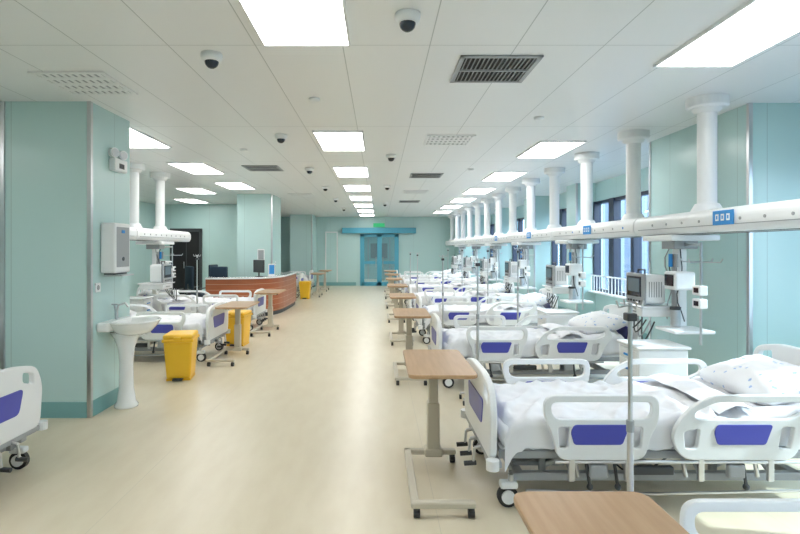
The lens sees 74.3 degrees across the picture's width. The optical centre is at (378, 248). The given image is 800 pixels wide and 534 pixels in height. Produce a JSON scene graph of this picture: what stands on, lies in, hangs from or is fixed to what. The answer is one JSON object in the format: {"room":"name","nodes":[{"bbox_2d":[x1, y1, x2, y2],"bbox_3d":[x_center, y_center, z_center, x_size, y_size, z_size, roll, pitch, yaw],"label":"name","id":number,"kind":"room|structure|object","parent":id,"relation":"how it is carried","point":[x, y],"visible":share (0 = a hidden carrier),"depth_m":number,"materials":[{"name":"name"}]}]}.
{"room":"hospital room","nodes":[
{"label":"hospital room","id":0,"kind":"room"},
{"bbox_2d":[130,201,154,295],"bbox_3d":[-7.075,0.100,9.500,0.150,3.000,27.000,0,0,0],"label":"wall","id":1,"kind":"structure","parent":0,"point":[140,257],"depth_m":15.53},
{"bbox_2d":[159,204,236,292],"bbox_3d":[-5.450,0.100,16.600,3.100,3.000,0.200,0,0,0],"label":"wall","id":2,"kind":"structure","parent":0,"point":[218,222],"depth_m":16.50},
{"bbox_2d":[170,228,201,294],"bbox_3d":[-6.025,0.480,16.457,0.990,2.240,0.079,0,0,0],"label":"door","id":3,"kind":"structure","parent":2,"relation":"in","point":[194,246],"depth_m":16.46,"materials":[{"name":"grey plastic"}]},
{"bbox_2d":[237,194,280,276],"bbox_3d":[-3.163,0.100,13.998,0.917,3.000,1.227,0,0,0],"label":"wall","id":4,"kind":"structure","parent":0,"point":[258,215],"depth_m":13.40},
{"bbox_2d":[257,249,264,259],"bbox_3d":[-3.000,0.150,13.393,0.180,0.300,0.014,0,0,0],"label":"notice","id":5,"kind":"object","parent":4,"relation":"attached to","point":[260,252],"depth_m":13.39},
{"bbox_2d":[290,215,316,287],"bbox_3d":[-3.163,0.100,22.198,0.917,3.000,1.627,0,0,0],"label":"wall pillar","id":6,"kind":"structure","parent":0,"point":[303,228],"depth_m":21.40,"materials":[{"name":"paint"}]},
{"bbox_2d":[281,217,454,285],"bbox_3d":[-1.125,0.100,23.075,11.750,3.000,0.150,0,0,0],"label":"wall","id":7,"kind":"structure","parent":0,"point":[430,237],"depth_m":23.00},
{"bbox_2d":[325,232,337,281],"bbox_3d":[-2.075,0.345,22.985,0.550,2.210,0.029,0,0,0],"label":"trim","id":8,"kind":"structure","parent":7,"relation":"attached to","point":[325,232],"depth_m":22.97,"materials":[{"name":"white plastic"}]},
{"bbox_2d":[319,282,355,285],"bbox_3d":[-1.200,1.525,22.994,11.600,0.150,0.012,0,0,0],"label":"baseboard","id":9,"kind":"structure","parent":7,"relation":"attached to","point":[320,283],"depth_m":22.99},
{"bbox_2d":[342,228,415,285],"bbox_3d":[0.000,0.340,22.890,3.200,2.520,0.219,0,0,0],"label":"door","id":10,"kind":"structure","parent":7,"relation":"in","point":[379,262],"depth_m":22.94,"materials":[{"name":"blue metal"}]},
{"bbox_2d":[364,237,394,278],"bbox_3d":[0.000,0.250,25.625,4.000,2.700,4.950,0,0,0],"label":"wall","id":11,"kind":"structure","parent":0,"point":[392,239],"depth_m":28.00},
{"bbox_2d":[368,239,389,278],"bbox_3d":[0.000,0.530,27.959,1.200,2.140,0.079,0,0,0],"label":"door","id":12,"kind":"structure","parent":11,"relation":"in","point":[372,244],"depth_m":27.94,"materials":[{"name":"grey paint"}]},
{"bbox_2d":[0,0,799,216],"bbox_3d":[-1.200,-1.475,9.500,12.000,0.150,27.400,0,0,0],"label":"ceiling","id":13,"kind":"structure","parent":0,"point":[596,79],"depth_m":4.49,"materials":[{"name":"white tile"}]},
{"bbox_2d":[27,71,137,94],"bbox_3d":[-2.470,-1.393,4.450,0.600,0.013,0.600,0,0,0],"label":"ceiling vent","id":14,"kind":"object","parent":13,"relation":"in","point":[70,82],"visible":1,"depth_m":4.40,"materials":[{"name":"metal"}]},
{"bbox_2d":[130,163,144,227],"bbox_3d":[-4.050,-0.872,8.700,0.350,1.054,0.350,0,0,0],"label":"column","id":15,"kind":"structure","parent":13,"relation":"attached to","point":[135,168],"depth_m":8.63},
{"bbox_2d":[130,126,171,147],"bbox_3d":[-3.130,-1.389,6.600,0.602,0.021,1.202,0,0,0],"label":"ceiling light panel","id":16,"kind":"object","parent":13,"relation":"in","point":[138,139],"depth_m":6.78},
{"bbox_2d":[150,172,169,229],"bbox_3d":[-4.050,-0.872,9.750,0.350,1.054,0.350,0,0,0],"label":"column","id":17,"kind":"structure","parent":13,"relation":"attached to","point":[159,178],"depth_m":9.68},
{"bbox_2d":[130,227,190,241],"bbox_3d":[-4.050,-0.245,8.408,0.410,0.209,4.800,0,0,0],"label":"beam","id":18,"kind":"structure","parent":13,"relation":"attached to","point":[136,234],"depth_m":9.18,"materials":[{"name":"white plastic"}]},
{"bbox_2d":[135,241,182,299],"bbox_3d":[-3.981,0.400,9.636,0.618,1.077,1.211,0,0,0],"label":"station","id":19,"kind":"object","parent":18,"relation":"hanging from","point":[161,272],"visible":1,"depth_m":9.28,"materials":[{"name":"white plastic"}]},
{"bbox_2d":[173,198,208,202],"bbox_3d":[-5.400,-1.389,15.200,0.602,0.021,1.202,0,0,0],"label":"ceiling light panel","id":20,"kind":"object","parent":13,"relation":"in","point":[189,200],"depth_m":15.02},
{"bbox_2d":[166,162,224,173],"bbox_3d":[-3.130,-1.389,9.100,0.602,0.021,1.202,0,0,0],"label":"ceiling light panel","id":21,"kind":"object","parent":13,"relation":"in","point":[191,167],"depth_m":8.94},
{"bbox_2d":[175,188,216,193],"bbox_3d":[-4.350,-1.389,12.600,0.602,0.021,1.202,0,0,0],"label":"ceiling light panel","id":22,"kind":"object","parent":13,"relation":"in","point":[190,190],"depth_m":12.45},
{"bbox_2d":[200,50,222,68],"bbox_3d":[-1.200,-1.347,3.780,0.156,0.105,0.156,0,0,0],"label":"dome security camera","id":23,"kind":"object","parent":13,"relation":"attached to","point":[212,58],"visible":1,"depth_m":3.74,"materials":[{"name":"white plastic"}]},
{"bbox_2d":[214,182,255,188],"bbox_3d":[-3.150,-1.389,11.600,0.602,0.021,1.202,0,0,0],"label":"ceiling light panel","id":24,"kind":"object","parent":13,"relation":"in","point":[229,185],"depth_m":11.47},
{"bbox_2d":[241,165,283,170],"bbox_3d":[-2.000,-1.391,9.100,0.600,0.017,0.600,0,0,0],"label":"ceiling vent","id":25,"kind":"object","parent":13,"relation":"in","point":[248,167],"visible":1,"depth_m":9.01,"materials":[{"name":"metal"}]},
{"bbox_2d":[275,133,286,142],"bbox_3d":[-1.200,-1.347,6.450,0.156,0.105,0.156,0,0,0],"label":"dome security camera","id":26,"kind":"object","parent":13,"relation":"attached to","point":[280,137],"visible":1,"depth_m":6.40,"materials":[{"name":"white plastic"}]},
{"bbox_2d":[236,0,350,46],"bbox_3d":[-0.490,-1.389,2.990,0.602,0.021,1.202,0,0,0],"label":"ceiling light panel","id":27,"kind":"object","parent":13,"relation":"in","point":[276,23],"depth_m":3.22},
{"bbox_2d":[312,130,365,150],"bbox_3d":[-0.490,-1.389,6.820,0.602,0.021,1.202,0,0,0],"label":"ceiling light panel","id":28,"kind":"object","parent":13,"relation":"in","point":[328,140],"depth_m":6.69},
{"bbox_2d":[332,166,368,176],"bbox_3d":[-0.490,-1.389,9.520,0.602,0.021,1.202,0,0,0],"label":"ceiling light panel","id":29,"kind":"object","parent":13,"relation":"in","point":[341,171],"depth_m":9.40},
{"bbox_2d":[342,184,370,190],"bbox_3d":[-0.490,-1.389,12.020,0.602,0.021,1.202,0,0,0],"label":"ceiling light panel","id":30,"kind":"object","parent":13,"relation":"in","point":[348,187],"depth_m":11.84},
{"bbox_2d":[349,196,371,200],"bbox_3d":[-0.490,-1.389,14.420,0.602,0.021,1.202,0,0,0],"label":"ceiling light panel","id":31,"kind":"object","parent":13,"relation":"in","point":[353,198],"depth_m":14.42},
{"bbox_2d":[394,8,420,31],"bbox_3d":[0.170,-1.347,3.140,0.156,0.105,0.156,0,0,0],"label":"dome security camera","id":32,"kind":"object","parent":13,"relation":"attached to","point":[407,19],"visible":1,"depth_m":3.10,"materials":[{"name":"white plastic"}]},
{"bbox_2d":[403,190,428,193],"bbox_3d":[0.890,-1.393,12.900,0.600,0.013,0.600,0,0,0],"label":"ceiling vent","id":33,"kind":"object","parent":13,"relation":"in","point":[404,191],"visible":1,"depth_m":12.72,"materials":[{"name":"metal"}]},
{"bbox_2d":[409,173,443,177],"bbox_3d":[0.890,-1.391,10.000,0.600,0.017,0.600,0,0,0],"label":"ceiling vent","id":34,"kind":"object","parent":13,"relation":"in","point":[412,175],"visible":1,"depth_m":9.97,"materials":[{"name":"metal"}]},
{"bbox_2d":[423,135,475,144],"bbox_3d":[0.890,-1.393,6.750,0.600,0.013,0.600,0,0,0],"label":"ceiling vent","id":35,"kind":"object","parent":13,"relation":"in","point":[430,139],"visible":1,"depth_m":6.71,"materials":[{"name":"metal"}]},
{"bbox_2d":[448,215,454,240],"bbox_3d":[3.050,-0.872,21.940,0.350,1.054,0.350,0,0,0],"label":"column","id":36,"kind":"structure","parent":13,"relation":"attached to","point":[451,217],"depth_m":21.87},
{"bbox_2d":[453,213,460,239],"bbox_3d":[3.050,-0.872,20.520,0.350,1.054,0.350,0,0,0],"label":"column","id":37,"kind":"structure","parent":13,"relation":"attached to","point":[457,215],"depth_m":20.45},
{"bbox_2d":[458,210,466,238],"bbox_3d":[3.050,-0.872,19.100,0.350,1.054,0.350,0,0,0],"label":"column","id":38,"kind":"structure","parent":13,"relation":"attached to","point":[462,212],"depth_m":19.03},
{"bbox_2d":[450,198,476,201],"bbox_3d":[2.380,-1.389,15.000,0.602,0.021,1.202,0,0,0],"label":"ceiling light panel","id":39,"kind":"object","parent":13,"relation":"in","point":[455,199],"depth_m":14.71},
{"bbox_2d":[465,207,474,238],"bbox_3d":[3.050,-0.872,17.680,0.350,1.054,0.350,0,0,0],"label":"column","id":40,"kind":"structure","parent":13,"relation":"attached to","point":[469,210],"depth_m":17.60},
{"bbox_2d":[472,203,483,237],"bbox_3d":[3.050,-0.872,16.260,0.350,1.054,0.350,0,0,0],"label":"column","id":41,"kind":"structure","parent":13,"relation":"attached to","point":[477,206],"depth_m":16.19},
{"bbox_2d":[462,188,496,193],"bbox_3d":[2.380,-1.389,12.600,0.602,0.021,1.202,0,0,0],"label":"ceiling light panel","id":42,"kind":"object","parent":13,"relation":"in","point":[471,190],"depth_m":12.45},
{"bbox_2d":[481,199,493,236],"bbox_3d":[3.050,-0.872,14.840,0.350,1.054,0.350,0,0,0],"label":"column","id":43,"kind":"structure","parent":13,"relation":"attached to","point":[486,202],"depth_m":14.77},
{"bbox_2d":[450,55,543,82],"bbox_3d":[0.890,-1.391,4.100,0.600,0.017,0.600,0,0,0],"label":"ceiling vent","id":44,"kind":"object","parent":13,"relation":"in","point":[469,68],"visible":1,"depth_m":4.06,"materials":[{"name":"metal"}]},
{"bbox_2d":[492,193,505,234],"bbox_3d":[3.050,-0.872,13.420,0.350,1.054,0.350,0,0,0],"label":"column","id":45,"kind":"structure","parent":13,"relation":"attached to","point":[498,197],"depth_m":13.34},
{"bbox_2d":[481,171,527,180],"bbox_3d":[2.380,-1.389,10.100,0.602,0.021,1.202,0,0,0],"label":"ceiling light panel","id":46,"kind":"object","parent":13,"relation":"in","point":[496,175],"depth_m":9.91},
{"bbox_2d":[505,187,520,233],"bbox_3d":[3.050,-0.872,12.000,0.350,1.054,0.350,0,0,0],"label":"column","id":47,"kind":"structure","parent":13,"relation":"attached to","point":[512,191],"depth_m":11.93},
{"bbox_2d":[522,178,539,231],"bbox_3d":[3.050,-0.872,10.580,0.350,1.054,0.350,0,0,0],"label":"column","id":48,"kind":"structure","parent":13,"relation":"attached to","point":[530,183],"depth_m":10.50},
{"bbox_2d":[516,141,586,157],"bbox_3d":[2.380,-1.389,7.400,0.602,0.021,1.202,0,0,0],"label":"ceiling light panel","id":49,"kind":"object","parent":13,"relation":"in","point":[542,149],"depth_m":7.32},
{"bbox_2d":[544,167,564,228],"bbox_3d":[3.050,-0.872,9.160,0.350,1.054,0.350,0,0,0],"label":"column","id":50,"kind":"structure","parent":13,"relation":"attached to","point":[554,173],"depth_m":9.08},
{"bbox_2d":[574,152,599,224],"bbox_3d":[3.050,-0.872,7.740,0.350,1.054,0.350,0,0,0],"label":"column","id":51,"kind":"structure","parent":13,"relation":"attached to","point":[586,159],"depth_m":7.66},
{"bbox_2d":[445,199,799,245],"bbox_3d":[3.050,-0.245,11.508,0.410,0.209,22.400,0,0,0],"label":"beam","id":52,"kind":"structure","parent":13,"relation":"attached to","point":[779,215],"depth_m":5.07,"materials":[{"name":"white plastic"}]},
{"bbox_2d":[451,245,469,273],"bbox_3d":[2.981,0.400,19.264,0.618,1.077,1.211,0,0,0],"label":"station","id":53,"kind":"object","parent":52,"relation":"hanging from","point":[454,259],"visible":0.95,"depth_m":19.23,"materials":[{"name":"white plastic"}]},
{"bbox_2d":[462,245,484,277],"bbox_3d":[2.981,0.400,16.464,0.618,1.077,1.211,0,0,0],"label":"station","id":54,"kind":"object","parent":52,"relation":"hanging from","point":[467,261],"visible":0.88,"depth_m":16.49,"materials":[{"name":"white plastic"}]},
{"bbox_2d":[479,244,507,283],"bbox_3d":[2.981,0.400,13.664,0.618,1.077,1.211,0,0,0],"label":"station","id":55,"kind":"object","parent":52,"relation":"hanging from","point":[493,260],"visible":0.96,"depth_m":13.68,"materials":[{"name":"white plastic"}]},
{"bbox_2d":[502,242,540,292],"bbox_3d":[2.981,0.400,10.864,0.618,1.077,1.211,0,0,0],"label":"station","id":56,"kind":"object","parent":52,"relation":"hanging from","point":[510,267],"visible":0.94,"depth_m":10.87,"materials":[{"name":"white plastic"}]},
{"bbox_2d":[542,240,598,309],"bbox_3d":[2.981,0.400,8.064,0.618,1.077,1.211,0,0,0],"label":"station","id":57,"kind":"object","parent":52,"relation":"hanging from","point":[556,276],"visible":0.99,"depth_m":8.09,"materials":[{"name":"white plastic"}]},
{"bbox_2d":[620,235,722,344],"bbox_3d":[2.981,0.400,5.264,0.618,1.077,1.211,0,0,0],"label":"pendant","id":58,"kind":"object","parent":52,"relation":"hanging from","point":[650,288],"visible":0.91,"depth_m":5.29,"materials":[{"name":"white plastic"}]},
{"bbox_2d":[713,209,733,224],"bbox_3d":[2.837,-0.260,4.350,0.012,0.120,0.260,0,0,0],"label":"number sign","id":59,"kind":"object","parent":52,"relation":"attached to","point":[722,217],"visible":1,"depth_m":4.33,"materials":[{"name":"blue plastic"}]},
{"bbox_2d":[617,129,649,219],"bbox_3d":[3.050,-0.872,6.320,0.350,1.054,0.350,0,0,0],"label":"column","id":60,"kind":"structure","parent":13,"relation":"attached to","point":[633,139],"depth_m":6.24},
{"bbox_2d":[685,93,729,211],"bbox_3d":[3.050,-0.872,4.900,0.350,1.054,0.350,0,0,0],"label":"column","id":61,"kind":"structure","parent":13,"relation":"attached to","point":[706,107],"depth_m":4.83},
{"bbox_2d":[653,0,799,66],"bbox_3d":[2.380,-1.389,3.400,0.602,0.021,1.202,0,0,0],"label":"ceiling light panel","id":62,"kind":"object","parent":13,"relation":"in","point":[754,27],"depth_m":3.43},
{"bbox_2d":[0,279,799,533],"bbox_3d":[-1.200,1.650,12.000,12.000,0.100,32.400,0,0,0],"label":"floor","id":63,"kind":"structure","parent":0,"point":[308,430],"depth_m":4.10,"materials":[{"name":"laminate"}]},
{"bbox_2d":[0,366,47,472],"bbox_3d":[-3.604,1.150,3.420,2.431,0.900,1.086,0,0,0],"label":"hospital bed","id":64,"kind":"object","parent":63,"relation":"on","point":[20,402],"visible":1,"depth_m":3.67,"materials":[{"name":"grey paint"}]},
{"bbox_2d":[0,101,129,417],"bbox_3d":[-3.155,0.100,5.391,0.860,3.000,0.822,0,0,0],"label":"wall pillar","id":65,"kind":"structure","parent":63,"relation":"on","point":[58,187],"depth_m":5.00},
{"bbox_2d":[96,302,160,409],"bbox_3d":[-2.490,1.069,5.360,0.499,1.061,0.587,0,0,0],"label":"pedestal sink","id":66,"kind":"object","parent":63,"relation":"on","point":[126,330],"visible":1,"depth_m":5.29,"materials":[{"name":"white ceramic"}]},
{"bbox_2d":[130,296,153,312],"bbox_3d":[-4.549,1.250,9.850,0.502,0.700,0.440,0,0,0],"label":"base cabinet","id":67,"kind":"object","parent":63,"relation":"on","point":[147,300],"visible":0.34,"depth_m":9.67,"materials":[{"name":"white plastic"}]},
{"bbox_2d":[130,302,229,361],"bbox_3d":[-3.505,1.150,7.900,2.431,0.900,1.086,0,0,0],"label":"hospital bed","id":68,"kind":"object","parent":63,"relation":"on","point":[211,325],"visible":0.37,"depth_m":7.50,"materials":[{"name":"grey paint"}]},
{"bbox_2d":[161,330,199,380],"bbox_3d":[-2.458,1.317,6.540,0.370,0.565,0.450,0,0,-9],"label":"waste bin","id":69,"kind":"object","parent":63,"relation":"on","point":[180,346],"visible":1,"depth_m":6.37,"materials":[{"name":"plastic"}]},
{"bbox_2d":[185,266,205,296],"bbox_3d":[-4.455,1.010,13.005,0.595,1.180,0.606,0,0,-42],"label":"office chair","id":70,"kind":"object","parent":63,"relation":"on","point":[189,270],"visible":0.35,"depth_m":12.80,"materials":[{"name":"black leather"}]},
{"bbox_2d":[193,254,200,312],"bbox_3d":[-3.001,0.844,8.750,0.382,1.512,0.429,0,0,0],"label":"pole","id":71,"kind":"object","parent":63,"relation":"on","point":[196,258],"visible":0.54,"depth_m":8.74,"materials":[{"name":"metal"}]},
{"bbox_2d":[136,287,267,330],"bbox_3d":[-3.505,1.150,10.700,2.431,0.900,1.086,0,0,0],"label":"hospital bed","id":72,"kind":"object","parent":63,"relation":"on","point":[160,301],"visible":0.59,"depth_m":10.33,"materials":[{"name":"fabric"}]},
{"bbox_2d":[210,266,227,276],"bbox_3d":[-3.807,1.010,12.922,0.606,1.180,0.595,0,0,14],"label":"office chair","id":73,"kind":"object","parent":63,"relation":"on","point":[215,271],"visible":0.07,"depth_m":12.67,"materials":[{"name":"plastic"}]},
{"bbox_2d":[206,301,259,365],"bbox_3d":[-2.123,1.215,7.775,0.465,0.770,1.250,0,0,0],"label":"table","id":74,"kind":"object","parent":63,"relation":"on","point":[237,306],"visible":1,"depth_m":7.94,"materials":[{"name":"brown wood"}]},
{"bbox_2d":[226,310,252,345],"bbox_3d":[-2.361,1.317,8.810,0.370,0.565,0.450,0,0,6],"label":"waste bin","id":75,"kind":"object","parent":63,"relation":"on","point":[245,314],"visible":0.71,"depth_m":8.65,"materials":[{"name":"plastic"}]},
{"bbox_2d":[205,275,284,316],"bbox_3d":[-3.099,1.130,12.592,2.036,0.940,0.764,0,0,-36],"label":"desk","id":76,"kind":"object","parent":63,"relation":"on","point":[214,285],"visible":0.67,"depth_m":12.27,"materials":[{"name":"red wood"}]},
{"bbox_2d":[253,260,264,276],"bbox_3d":[-2.860,0.459,12.560,0.120,0.400,0.440,0,0,-44],"label":"computer monitor","id":77,"kind":"object","parent":76,"relation":"on","point":[258,265],"visible":1,"depth_m":12.51,"materials":[{"name":"grey plastic"}]},
{"bbox_2d":[250,289,285,336],"bbox_3d":[-2.132,1.215,10.225,0.465,0.770,1.250,0,0,0],"label":"table","id":78,"kind":"object","parent":63,"relation":"on","point":[269,292],"visible":0.98,"depth_m":10.39,"materials":[{"name":"brown wood"}]},
{"bbox_2d":[277,272,297,311],"bbox_3d":[-2.510,1.130,14.317,0.340,0.940,1.969,0,0,0],"label":"desk","id":79,"kind":"object","parent":63,"relation":"on","point":[289,281],"depth_m":14.09,"materials":[{"name":"red wood"}]},
{"bbox_2d":[281,270,314,288],"bbox_3d":[-3.684,1.150,20.300,2.431,0.900,1.086,0,0,0],"label":"hospital bed","id":80,"kind":"object","parent":63,"relation":"on","point":[310,277],"visible":0.1,"depth_m":20.12,"materials":[{"name":"grey paint"}]},
{"bbox_2d":[296,273,303,297],"bbox_3d":[-3.684,1.150,17.700,2.431,0.900,1.086,0,0,0],"label":"hospital bed","id":81,"kind":"object","parent":63,"relation":"on","point":[301,275],"visible":0.06,"depth_m":17.42,"materials":[{"name":"grey paint"}]},
{"bbox_2d":[299,281,311,298],"bbox_3d":[-2.380,1.317,16.990,0.370,0.565,0.450,0,0,0],"label":"waste bin","id":82,"kind":"object","parent":63,"relation":"on","point":[305,286],"visible":1,"depth_m":16.82,"materials":[{"name":"plastic"}]},
{"bbox_2d":[310,272,325,296],"bbox_3d":[-2.103,1.215,18.025,0.465,0.770,1.250,0,0,0],"label":"table","id":83,"kind":"object","parent":63,"relation":"on","point":[317,292],"visible":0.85,"depth_m":18.19,"materials":[{"name":"brown wood"}]},
{"bbox_2d":[386,278,402,308],"bbox_3d":[0.417,1.215,14.725,0.465,0.770,1.250,0,0,0],"label":"table","id":84,"kind":"object","parent":63,"relation":"on","point":[389,279],"visible":0.76,"depth_m":14.83,"materials":[{"name":"brown wood"}]},
{"bbox_2d":[387,284,407,322],"bbox_3d":[0.417,1.215,12.025,0.465,0.770,1.250,0,0,0],"label":"table","id":85,"kind":"object","parent":63,"relation":"on","point":[396,286],"visible":0.77,"depth_m":11.98,"materials":[{"name":"brown wood"}]},
{"bbox_2d":[389,293,416,345],"bbox_3d":[0.417,1.215,9.325,0.465,0.770,1.250,0,0,0],"label":"table","id":86,"kind":"object","parent":63,"relation":"on","point":[400,296],"visible":0.73,"depth_m":9.48,"materials":[{"name":"brown wood"}]},
{"bbox_2d":[393,308,430,384],"bbox_3d":[0.417,1.215,6.775,0.465,0.770,1.250,0,0,0],"label":"table","id":87,"kind":"object","parent":63,"relation":"on","point":[408,314],"visible":0.79,"depth_m":6.89,"materials":[{"name":"brown wood"}]},
{"bbox_2d":[395,268,457,290],"bbox_3d":[1.784,1.150,20.500,2.431,0.900,1.086,0,0,0],"label":"hospital bed","id":88,"kind":"object","parent":63,"relation":"on","point":[405,276],"visible":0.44,"depth_m":20.05,"materials":[{"name":"grey paint"}]},
{"bbox_2d":[398,271,470,292],"bbox_3d":[1.784,1.150,17.700,2.431,0.900,1.086,0,0,0],"label":"hospital bed","id":89,"kind":"object","parent":63,"relation":"on","point":[456,275],"visible":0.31,"depth_m":17.34,"materials":[{"name":"grey paint"}]},
{"bbox_2d":[403,349,476,517],"bbox_3d":[0.422,1.215,3.735,0.465,0.770,1.250,0,0,0],"label":"table","id":90,"kind":"object","parent":63,"relation":"on","point":[432,365],"visible":1,"depth_m":3.82,"materials":[{"name":"brown wood"}]},
{"bbox_2d":[439,255,446,327],"bbox_3d":[1.019,0.844,8.250,0.382,1.512,0.429,0,0,0],"label":"pole","id":91,"kind":"object","parent":63,"relation":"on","point":[442,256],"visible":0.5,"depth_m":8.24,"materials":[{"name":"metal"}]},
{"bbox_2d":[402,275,486,305],"bbox_3d":[1.784,1.150,14.900,2.431,0.900,1.086,0,0,0],"label":"hospital bed","id":92,"kind":"object","parent":63,"relation":"on","point":[457,283],"visible":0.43,"depth_m":14.53,"materials":[{"name":"grey paint"}]},
{"bbox_2d":[406,281,514,320],"bbox_3d":[1.784,1.150,12.100,2.431,0.900,1.086,0,0,0],"label":"hospital bed","id":93,"kind":"object","parent":63,"relation":"on","point":[426,297],"visible":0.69,"depth_m":11.68,"materials":[{"name":"fabric"}]},
{"bbox_2d":[459,257,483,405],"bbox_3d":[1.049,0.844,5.500,0.382,1.512,0.429,0,0,0],"label":"pole","id":94,"kind":"object","parent":63,"relation":"on","point":[477,264],"visible":0.65,"depth_m":5.49,"materials":[{"name":"metal"}]},
{"bbox_2d":[412,288,557,343],"bbox_3d":[1.784,1.150,9.300,2.431,0.900,1.086,0,0,0],"label":"hospital bed","id":95,"kind":"object","parent":63,"relation":"on","point":[528,303],"visible":0.73,"depth_m":8.84,"materials":[{"name":"fabric"}]},
{"bbox_2d":[495,293,522,301],"bbox_3d":[2.619,1.250,10.550,0.502,0.700,0.440,0,0,0],"label":"base cabinet","id":96,"kind":"object","parent":63,"relation":"on","point":[497,294],"visible":0.22,"depth_m":10.42,"materials":[{"name":"white plastic"}]},
{"bbox_2d":[514,247,521,322],"bbox_3d":[2.219,0.784,8.350,0.382,1.632,0.429,0,0,0],"label":"pole","id":97,"kind":"object","parent":63,"relation":"on","point":[517,251],"visible":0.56,"depth_m":8.34,"materials":[{"name":"metal"}]},
{"bbox_2d":[428,304,640,387],"bbox_3d":[1.784,1.150,6.500,2.431,0.900,1.086,0,0,0],"label":"hospital bed","id":98,"kind":"object","parent":63,"relation":"on","point":[592,337],"visible":0.85,"depth_m":6.03,"materials":[{"name":"grey paint"}]},
{"bbox_2d":[536,309,578,325],"bbox_3d":[2.619,1.250,7.750,0.502,0.700,0.440,0,0,0],"label":"base cabinet","id":99,"kind":"object","parent":63,"relation":"on","point":[561,321],"visible":0.28,"depth_m":7.55,"materials":[{"name":"white plastic"}]},
{"bbox_2d":[514,491,689,533],"bbox_3d":[0.677,1.215,1.185,0.465,0.770,1.250,0,0,0],"label":"table","id":100,"kind":"object","parent":63,"relation":"on","point":[541,512],"visible":1,"depth_m":1.65,"materials":[{"name":"brown wood"}]},
{"bbox_2d":[456,344,799,506],"bbox_3d":[1.784,1.150,3.700,2.431,0.900,1.086,0,0,0],"label":"hospital bed","id":101,"kind":"object","parent":63,"relation":"on","point":[735,413],"visible":0.96,"depth_m":3.26,"materials":[{"name":"fabric"}]},
{"bbox_2d":[616,299,644,491],"bbox_3d":[1.139,0.914,2.350,0.382,1.372,0.429,0,0,0],"label":"pole","id":102,"kind":"object","parent":63,"relation":"on","point":[629,316],"visible":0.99,"depth_m":2.34,"materials":[{"name":"metal"}]},
{"bbox_2d":[617,339,690,376],"bbox_3d":[2.619,1.250,5.050,0.502,0.700,0.440,0,0,0],"label":"base cabinet","id":103,"kind":"object","parent":63,"relation":"on","point":[642,348],"visible":0.33,"depth_m":4.85,"materials":[{"name":"white plastic"}]},
{"bbox_2d":[679,498,799,533],"bbox_3d":[1.974,1.200,1.540,2.431,0.800,1.086,0,0,0],"label":"hospital bed","id":104,"kind":"object","parent":63,"relation":"on","point":[691,508],"visible":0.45,"depth_m":2.04,"materials":[{"name":"grey paint"}]},
{"bbox_2d":[455,215,490,283],"bbox_3d":[3.949,0.100,22.299,1.327,3.000,1.427,0,0,0],"label":"wall pillar","id":105,"kind":"structure","parent":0,"point":[468,250],"depth_m":21.60,"materials":[{"name":"paint"}]},
{"bbox_2d":[495,208,513,282],"bbox_3d":[4.348,0.100,18.349,0.527,3.000,0.727,0,0,0],"label":"wall pillar","id":106,"kind":"structure","parent":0,"point":[506,251],"depth_m":18.00,"materials":[{"name":"paint"}]},
{"bbox_2d":[524,196,551,294],"bbox_3d":[4.348,0.100,14.399,0.527,3.000,1.027,0,0,0],"label":"wall pillar","id":107,"kind":"structure","parent":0,"point":[542,257],"depth_m":13.90,"materials":[{"name":"paint"}]},
{"bbox_2d":[491,167,648,333],"bbox_3d":[4.675,0.100,9.500,0.150,3.000,27.000,0,0,0],"label":"wall","id":108,"kind":"structure","parent":0,"point":[614,187],"depth_m":10.80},
{"bbox_2d":[512,217,523,275],"bbox_3d":[4.570,-0.045,16.450,0.260,1.910,3.100,0,0,0],"label":"window","id":109,"kind":"structure","parent":108,"relation":"in","point":[520,220],"depth_m":17.19,"materials":[{"name":"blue glass"}]},
{"bbox_2d":[552,208,566,265],"bbox_3d":[4.570,-0.045,12.850,0.260,1.910,2.100,0,0,0],"label":"window","id":110,"kind":"structure","parent":108,"relation":"in","point":[562,212],"depth_m":13.14,"materials":[{"name":"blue glass"}]},
{"bbox_2d":[588,190,648,298],"bbox_3d":[4.570,-0.045,9.050,0.260,1.910,4.300,0,0,0],"label":"window","id":111,"kind":"structure","parent":108,"relation":"in","point":[614,289],"depth_m":10.23,"materials":[{"name":"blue glass"}]},
{"bbox_2d":[567,183,594,314],"bbox_3d":[4.399,0.100,11.498,0.427,3.000,0.627,0,0,0],"label":"wall pillar","id":112,"kind":"structure","parent":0,"point":[573,191],"depth_m":11.20,"materials":[{"name":"paint"}]},
{"bbox_2d":[649,103,799,374],"bbox_3d":[4.074,0.100,5.975,1.077,3.000,1.880,0,0,0],"label":"wall pillar","id":113,"kind":"structure","parent":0,"point":[753,297],"depth_m":5.19,"materials":[{"name":"paint"}]},
{"bbox_3d":[-5.300,0.100,5.310,3.400,3.000,0.380,0,0,0],"label":"wall","id":114,"kind":"structure","parent":0,"visible":0},
{"bbox_2d":[101,223,133,275],"bbox_3d":[-2.639,0.005,5.330,0.200,0.530,0.320,0,0,0],"label":"paper towel dispenser","id":115,"kind":"object","parent":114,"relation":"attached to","point":[115,237],"visible":1,"depth_m":5.20,"materials":[{"name":"white plastic"}]},
{"bbox_2d":[108,148,127,173],"bbox_3d":[-2.708,-0.915,5.453,0.103,0.230,0.294,0,0,0],"label":"emergency light","id":116,"kind":"object","parent":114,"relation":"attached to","point":[118,164],"visible":1,"depth_m":5.38,"materials":[{"name":"white plastic"}]},
{"label":"outside","id":117,"kind":"structure","parent":0,"visible":0},
{"bbox_3d":[32.450,5.700,15.000,55.100,0.200,90.000,0,0,0],"label":"ground","id":118,"kind":"structure","parent":117,"visible":0},
{"bbox_2d":[603,195,648,291],"bbox_3d":[31.000,-0.150,25.000,10.000,11.500,90.000,0,0,0],"label":"neighbouring building","id":119,"kind":"structure","parent":118,"relation":"on","point":[625,242],"depth_m":55.81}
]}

